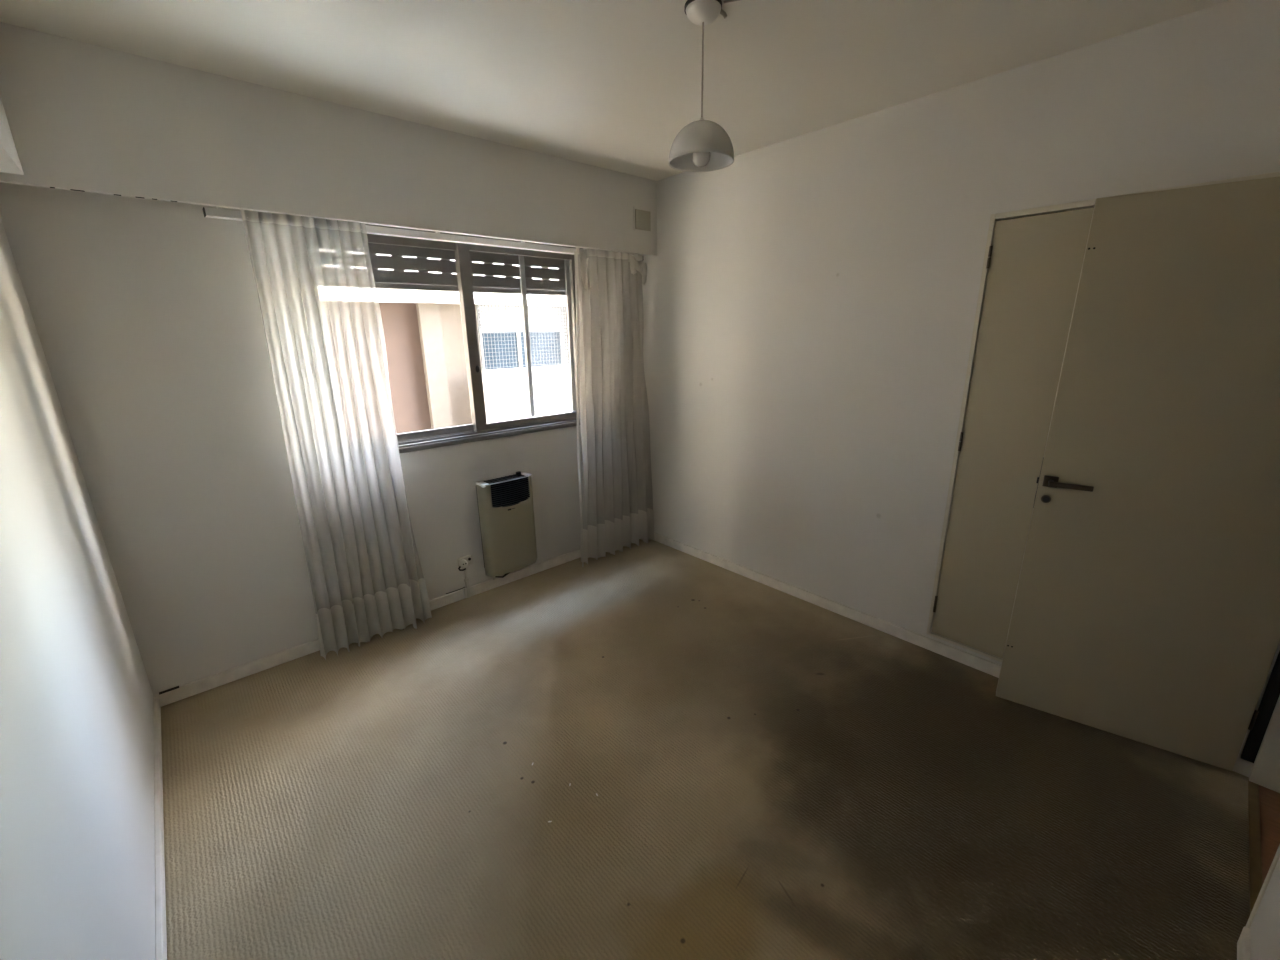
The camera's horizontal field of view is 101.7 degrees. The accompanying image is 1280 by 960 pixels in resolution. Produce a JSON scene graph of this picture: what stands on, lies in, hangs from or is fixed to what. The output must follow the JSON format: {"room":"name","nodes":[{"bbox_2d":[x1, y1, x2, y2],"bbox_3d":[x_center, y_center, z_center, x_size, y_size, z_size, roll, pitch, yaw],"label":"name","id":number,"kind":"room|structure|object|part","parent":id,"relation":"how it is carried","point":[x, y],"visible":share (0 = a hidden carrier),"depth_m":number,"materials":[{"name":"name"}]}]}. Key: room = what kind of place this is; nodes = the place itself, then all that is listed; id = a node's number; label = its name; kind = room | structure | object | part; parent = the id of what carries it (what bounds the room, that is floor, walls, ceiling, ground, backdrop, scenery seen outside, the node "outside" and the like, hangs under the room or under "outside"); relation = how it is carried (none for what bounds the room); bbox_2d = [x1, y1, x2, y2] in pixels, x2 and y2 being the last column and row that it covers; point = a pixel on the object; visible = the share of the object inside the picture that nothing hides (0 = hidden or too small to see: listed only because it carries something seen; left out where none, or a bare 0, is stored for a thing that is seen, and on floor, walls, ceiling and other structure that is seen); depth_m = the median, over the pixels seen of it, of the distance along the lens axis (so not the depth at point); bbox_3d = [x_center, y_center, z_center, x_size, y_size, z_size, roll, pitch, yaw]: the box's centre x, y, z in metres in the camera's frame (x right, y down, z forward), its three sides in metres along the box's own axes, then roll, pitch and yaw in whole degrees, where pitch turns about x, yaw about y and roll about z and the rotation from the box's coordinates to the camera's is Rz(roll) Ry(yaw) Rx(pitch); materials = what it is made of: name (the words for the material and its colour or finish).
{"room":"empty bedroom","nodes":[
{"label":"empty bedroom","id":0,"kind":"room"},
{"bbox_2d":[0,217,154,959],"bbox_3d":[-1.161,0.150,0.747,0.200,2.600,3.436,-15,21,-40],"label":"wall","id":1,"kind":"structure","parent":0,"point":[77,837],"depth_m":1.26,"materials":[{"name":"paint"}]},
{"bbox_2d":[154,696,166,959],"bbox_3d":[-1.096,1.333,1.199,0.016,0.066,3.298,-15,21,-40],"label":"baseboard","id":2,"kind":"structure","parent":1,"relation":"attached to","point":[160,895],"depth_m":1.68,"materials":[{"name":"paint"}]},
{"bbox_2d":[0,182,637,694],"bbox_3d":[-1.177,-0.511,3.070,3.420,2.600,0.197,-15,21,-40],"label":"wall","id":3,"kind":"structure","parent":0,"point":[146,313],"depth_m":2.30,"materials":[{"name":"paint"}]},
{"bbox_2d":[154,549,580,706],"bbox_3d":[-1.097,0.721,3.352,3.016,0.066,0.016,-15,21,-40],"label":"baseboard","id":4,"kind":"structure","parent":3,"relation":"attached to","point":[227,676],"depth_m":2.72,"materials":[{"name":"paint"}]},
{"bbox_2d":[457,555,471,597],"bbox_3d":[-1.103,0.618,3.317,0.092,0.282,0.018,-15,21,-40],"label":"power outlet","id":5,"kind":"object","parent":3,"relation":"attached to","point":[468,558],"visible":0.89,"depth_m":3.31,"materials":[{"name":"plastic"}]},
{"bbox_2d":[458,559,467,570],"bbox_3d":[-1.109,0.538,3.262,0.062,0.078,0.033,-15,21,-40],"label":"plug","id":6,"kind":"object","parent":5,"relation":"attached to","point":[463,563],"visible":1,"depth_m":3.25,"materials":[{"name":"white plastic"}]},
{"bbox_3d":[-1.106,0.513,3.289,0.092,0.064,0.014,-15,21,-40],"label":"plate","id":7,"kind":"part","parent":5,"relation":"part of","materials":[{"name":"plastic"}]},
{"bbox_2d":[368,243,565,295],"bbox_3d":[-1.077,-0.844,3.162,1.655,1.146,0.030,-15,21,-40],"label":"roller shutter","id":8,"kind":"object","parent":3,"relation":"attached to","point":[388,279],"visible":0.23,"depth_m":3.05,"materials":[{"name":"plastic"}]},
{"bbox_2d":[365,224,582,452],"bbox_3d":[-1.012,-0.818,3.102,1.655,1.163,0.134,-15,21,-40],"label":"window","id":9,"kind":"structure","parent":3,"relation":"attached to","point":[479,430],"depth_m":3.17,"materials":[{"name":"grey metal"}]},
{"bbox_3d":[-1.311,-0.756,2.881,0.822,1.089,0.028,-15,21,-40],"label":"sash frame","id":10,"kind":"part","parent":9,"relation":"part of","materials":[{"name":"brown metal"}]},
{"bbox_3d":[-0.962,-0.260,3.214,1.655,0.028,0.012,-15,21,-40],"label":"sill","id":11,"kind":"part","parent":9,"relation":"part of","materials":[{"name":"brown metal"}]},
{"bbox_3d":[-0.723,-0.894,3.335,0.815,1.089,0.028,-15,21,-40],"label":"sash frame","id":12,"kind":"part","parent":9,"relation":"part of","materials":[{"name":"brown metal"}]},
{"bbox_3d":[-0.609,-0.949,3.522,0.384,1.089,0.016,-15,21,-40],"label":"screen frame","id":13,"kind":"part","parent":9,"relation":"part of","materials":[{"name":"silver metal"}]},
{"bbox_2d":[476,471,536,579],"bbox_3d":[-0.851,0.308,3.380,0.357,0.696,0.146,-15,21,-40],"label":"heater","id":14,"kind":"object","parent":3,"relation":"attached to","point":[505,505],"visible":1,"depth_m":3.30,"materials":[{"name":"metal"}]},
{"bbox_3d":[-0.879,0.279,3.404,0.327,0.557,0.061,-15,21,-40],"label":"casing","id":15,"kind":"part","parent":14,"relation":"part of","materials":[{"name":"beige metal"}]},
{"bbox_2d":[483,474,525,483],"bbox_3d":[-0.854,-0.005,3.299,0.266,0.010,0.113,-15,21,-40],"label":"grille","id":16,"kind":"object","parent":14,"relation":"attached to","point":[517,478],"depth_m":3.29,"materials":[{"name":"black metal"}]},
{"bbox_2d":[490,477,529,506],"bbox_3d":[-0.816,0.082,3.281,0.266,0.162,0.033,-15,21,-40],"label":"grille","id":17,"kind":"object","parent":14,"relation":"attached to","point":[512,492],"depth_m":3.27,"materials":[{"name":"black metal"}]},
{"bbox_2d":[0,0,1230,180],"bbox_3d":[0.765,-1.456,1.169,4.220,0.200,5.200,-15,21,-40],"label":"ceiling","id":18,"kind":"structure","parent":0,"point":[607,84],"depth_m":1.86,"materials":[{"name":"paint"}]},
{"bbox_2d":[0,97,23,174],"bbox_3d":[-1.031,-0.909,0.513,0.103,0.438,3.136,-15,21,-40],"label":"ceiling","id":19,"kind":"structure","parent":18,"relation":"attached to","point":[9,158],"depth_m":1.62,"materials":[{"name":"paint"}]},
{"bbox_2d":[0,22,656,255],"bbox_3d":[-1.071,-1.503,2.647,3.020,0.464,0.200,-15,21,-40],"label":"ceiling beam","id":20,"kind":"structure","parent":18,"relation":"attached to","point":[87,117],"depth_m":2.14,"materials":[{"name":"paint"}]},
{"bbox_2d":[50,187,176,201],"bbox_3d":[-1.886,-1.028,1.878,0.331,0.003,0.005,-15,21,-40],"label":"trim","id":21,"kind":"structure","parent":20,"relation":"attached to","point":[50,187],"depth_m":1.88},
{"bbox_2d":[202,206,642,260],"bbox_3d":[-0.870,-1.342,2.859,2.397,0.094,0.042,-15,21,-40],"label":"track","id":22,"kind":"object","parent":20,"relation":"attached to","point":[220,213],"visible":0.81,"depth_m":2.71,"materials":[{"name":"white metal"}]},
{"bbox_2d":[241,209,431,658],"bbox_3d":[-1.455,-0.145,2.594,0.572,2.135,0.125,-15,21,-40],"label":"curtain","id":23,"kind":"object","parent":22,"relation":"hanging from","point":[319,303],"visible":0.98,"depth_m":2.55,"materials":[{"name":"white fabric"}]},
{"bbox_2d":[574,247,653,566],"bbox_3d":[-0.190,-0.473,3.692,0.688,2.145,0.136,-15,21,-40],"label":"curtain","id":24,"kind":"object","parent":22,"relation":"hanging from","point":[612,399],"visible":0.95,"depth_m":3.65,"materials":[{"name":"white fabric"}]},
{"bbox_2d":[633,206,650,232],"bbox_3d":[0.019,-1.729,3.462,0.158,0.146,0.011,-15,21,-40],"label":"vent cover","id":25,"kind":"object","parent":20,"relation":"attached to","point":[642,216],"visible":1,"depth_m":3.45,"materials":[{"name":"paint"}]},
{"bbox_2d":[669,0,733,171],"bbox_3d":[0.200,-1.255,1.671,0.216,0.444,0.216,-15,21,-40],"label":"pendant lamp","id":26,"kind":"object","parent":18,"relation":"hanging from","point":[702,145],"visible":1,"depth_m":1.64,"materials":[{"name":"white plastic"}]},
{"bbox_3d":[0.203,-1.079,1.721,0.060,0.076,0.060,-15,21,-40],"label":"light bulb","id":27,"kind":"part","parent":26,"relation":"part of","materials":[{"name":"white glass"}]},
{"bbox_3d":[0.202,-1.109,1.712,0.216,0.116,0.216,-15,21,-40],"label":"lamp shade","id":28,"kind":"part","parent":26,"relation":"part of","materials":[{"name":"white metal"}]},
{"bbox_3d":[0.199,-1.298,1.659,0.006,0.268,0.006,-15,21,-40],"label":"cord","id":29,"kind":"part","parent":26,"relation":"part of","materials":[{"name":"plastic"}]},
{"bbox_2d":[720,9,726,18],"bbox_3d":[0.262,-1.466,1.637,0.027,0.022,0.014,-6,17,-17],"label":"plug","id":30,"kind":"object","parent":18,"relation":"attached to","point":[723,13],"visible":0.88,"depth_m":1.63,"materials":[{"name":"grey plastic"}]},
{"bbox_2d":[724,0,739,2],"bbox_3d":[0.451,-1.431,1.476,0.458,0.007,0.037,10,19,34],"label":"cable","id":31,"kind":"object","parent":18,"relation":"attached to","point":[725,1],"visible":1,"depth_m":1.58,"materials":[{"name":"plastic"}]},
{"bbox_2d":[161,539,1279,959],"bbox_3d":[0.807,1.188,1.922,4.220,0.100,5.200,-15,21,-40],"label":"floor","id":32,"kind":"structure","parent":0,"point":[775,774],"depth_m":1.87,"materials":[{"name":"beige carpet"}]},
{"bbox_2d":[638,0,1279,776],"bbox_3d":[1.750,-0.327,2.258,0.200,2.600,5.000,-15,21,-40],"label":"wall","id":33,"kind":"structure","parent":0,"point":[810,300],"depth_m":2.67,"materials":[{"name":"paint"}]},
{"bbox_2d":[654,532,1000,677],"bbox_3d":[1.123,0.747,3.137,0.016,0.066,3.284,-15,21,-40],"label":"baseboard","id":34,"kind":"structure","parent":33,"relation":"attached to","point":[971,660],"depth_m":3.03,"materials":[{"name":"paint"}]},
{"bbox_2d":[926,171,1279,661],"bbox_3d":[1.867,-0.055,2.088,0.067,1.996,1.075,-15,21,-40],"label":"door","id":35,"kind":"structure","parent":33,"relation":"in","point":[1032,265],"depth_m":2.29,"materials":[{"name":"wood"}]},
{"bbox_2d":[996,176,1279,770],"bbox_3d":[1.890,0.059,1.863,0.755,2.031,0.087,10,19,34],"label":"door","id":36,"kind":"structure","parent":33,"relation":"in","point":[1146,610],"depth_m":1.86,"materials":[{"name":"wood"}]},
{"bbox_3d":[1.603,0.012,2.096,0.002,0.209,0.019,10,19,34],"label":"latch plate","id":37,"kind":"part","parent":36,"relation":"part of","materials":[{"name":"silver metal"}]},
{"bbox_3d":[1.654,0.021,2.002,0.134,0.020,0.046,10,19,34],"label":"lever","id":38,"kind":"part","parent":36,"relation":"part of","materials":[{"name":"black metal"}]},
{"bbox_2d":[1241,651,1279,762],"bbox_3d":[2.234,0.085,1.658,0.014,1.978,0.032,-15,21,-40],"label":"trim","id":39,"kind":"structure","parent":33,"relation":"attached to","point":[1271,694],"depth_m":1.87,"materials":[{"name":"black"}]},
{"bbox_2d":[1250,858,1279,959],"bbox_3d":[1.149,0.157,0.593,3.020,2.600,0.090,-15,21,-40],"label":"wall","id":40,"kind":"structure","parent":0,"point":[1265,926],"depth_m":1.29,"materials":[{"name":"paint"}]},
{"bbox_2d":[1237,926,1250,959],"bbox_3d":[0.830,1.442,0.712,2.160,0.066,0.012,-15,21,-40],"label":"baseboard","id":41,"kind":"structure","parent":40,"relation":"attached to","point":[1244,941],"depth_m":1.37,"materials":[{"name":"paint"}]},
{"bbox_2d":[1248,781,1262,913],"bbox_3d":[1.968,1.190,1.666,0.770,0.007,0.026,-15,21,-40],"label":"trim","id":42,"kind":"structure","parent":40,"relation":"attached to","point":[1255,859],"depth_m":1.69,"materials":[{"name":"gold metal"}]},
{"bbox_2d":[1245,696,1279,928],"bbox_3d":[1.963,0.185,1.365,0.829,2.098,0.098,-15,21,-40],"label":"trim","id":43,"kind":"structure","parent":40,"relation":"attached to","point":[1265,772],"depth_m":1.86,"materials":[{"name":"wood"}]},
{"label":"outside","id":44,"kind":"structure","parent":0,"visible":0},
{"bbox_3d":[-19.326,2.406,42.764,140.000,0.200,79.800,-15,21,-40],"label":"ground","id":45,"kind":"structure","parent":44,"visible":0},
{"bbox_2d":[376,254,571,433],"bbox_3d":[-6.728,1.589,2.574,19.300,23.000,4.900,-15,21,-40],"label":"apartment building","id":46,"kind":"structure","parent":45,"relation":"on","point":[424,341],"depth_m":8.09,"materials":[{"name":"beige concrete"}]},
{"bbox_3d":[-2.301,-2.125,8.581,0.630,0.600,0.020,-15,21,-40],"label":"pane","id":47,"kind":"part","parent":46,"relation":"part of","materials":[{"name":"blue glass"}]},
{"bbox_3d":[-1.725,-2.277,9.081,0.815,0.600,0.020,-15,21,-40],"label":"pane","id":48,"kind":"part","parent":46,"relation":"part of","materials":[{"name":"blue glass"}]},
{"bbox_3d":[-1.654,-2.799,8.985,0.710,0.375,0.050,-15,21,-40],"label":"white panel","id":49,"kind":"part","parent":46,"relation":"part of","materials":[{"name":"white paint"}]}
]}

